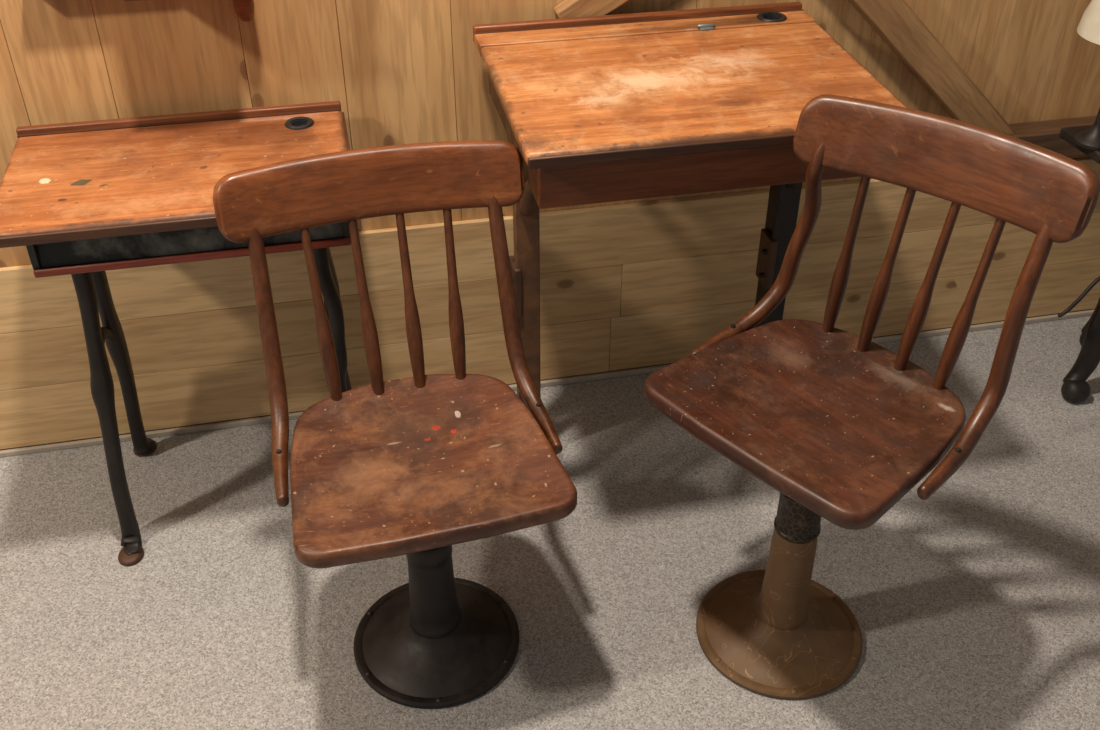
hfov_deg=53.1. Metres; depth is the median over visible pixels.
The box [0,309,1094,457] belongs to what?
baseboard
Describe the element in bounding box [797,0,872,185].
board
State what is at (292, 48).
board
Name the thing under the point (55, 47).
board
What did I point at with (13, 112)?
board
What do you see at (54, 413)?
plank
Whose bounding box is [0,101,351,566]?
school desk
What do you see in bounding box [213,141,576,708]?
chair
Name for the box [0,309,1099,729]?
floor
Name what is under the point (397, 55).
board
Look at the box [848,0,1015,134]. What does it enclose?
brace
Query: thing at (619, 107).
school desk
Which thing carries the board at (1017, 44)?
attached to the wall
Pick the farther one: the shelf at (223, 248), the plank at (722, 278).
the plank at (722, 278)
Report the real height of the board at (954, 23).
2.095 m
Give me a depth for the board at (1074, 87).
2.21 m
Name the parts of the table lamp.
lamp shade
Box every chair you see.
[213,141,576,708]
[644,94,1099,698]
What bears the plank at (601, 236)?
attached to the wall
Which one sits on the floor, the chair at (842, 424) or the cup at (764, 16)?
the chair at (842, 424)
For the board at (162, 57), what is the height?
2.095 m
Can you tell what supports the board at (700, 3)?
attached to the wall
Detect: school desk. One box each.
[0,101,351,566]
[473,2,906,410]
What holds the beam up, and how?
attached to the wall
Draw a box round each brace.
[554,0,628,18]
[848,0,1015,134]
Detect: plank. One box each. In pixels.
[0,218,495,333]
[0,264,621,390]
[0,318,610,449]
[503,157,1099,273]
[609,259,1099,370]
[620,211,1099,315]
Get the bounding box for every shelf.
[26,245,40,269]
[41,237,343,268]
[342,221,349,237]
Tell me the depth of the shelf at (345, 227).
1.67 m
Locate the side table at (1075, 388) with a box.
[1057,125,1099,402]
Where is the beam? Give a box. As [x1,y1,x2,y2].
[1009,116,1096,156]
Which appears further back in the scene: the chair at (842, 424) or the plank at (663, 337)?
the plank at (663, 337)
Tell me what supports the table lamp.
on the side table at (1075, 388)
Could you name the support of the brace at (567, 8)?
attached to the wall
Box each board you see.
[0,0,118,125]
[0,21,30,266]
[91,0,252,117]
[238,0,360,230]
[335,0,460,230]
[450,0,573,219]
[574,0,696,208]
[682,0,796,197]
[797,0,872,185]
[847,0,983,180]
[967,0,1072,123]
[1040,0,1099,157]
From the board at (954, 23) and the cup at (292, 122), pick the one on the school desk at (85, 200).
the cup at (292, 122)
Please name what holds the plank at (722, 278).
on the plank at (663, 337)
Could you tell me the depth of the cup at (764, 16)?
1.92 m
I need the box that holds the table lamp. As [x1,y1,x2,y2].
[1074,0,1099,150]
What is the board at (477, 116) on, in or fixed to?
attached to the wall
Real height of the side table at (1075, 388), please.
0.535 m
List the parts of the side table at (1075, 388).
table leg, table leg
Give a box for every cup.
[290,120,307,125]
[762,14,781,18]
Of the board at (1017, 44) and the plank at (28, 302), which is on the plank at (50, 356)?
the plank at (28, 302)
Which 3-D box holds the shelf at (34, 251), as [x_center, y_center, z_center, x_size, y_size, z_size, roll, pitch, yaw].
[-0.778,-0.242,1.700,0.010,0.055,0.285,-7,36,-10]
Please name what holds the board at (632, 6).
attached to the wall
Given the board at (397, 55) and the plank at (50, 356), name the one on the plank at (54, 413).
the plank at (50, 356)

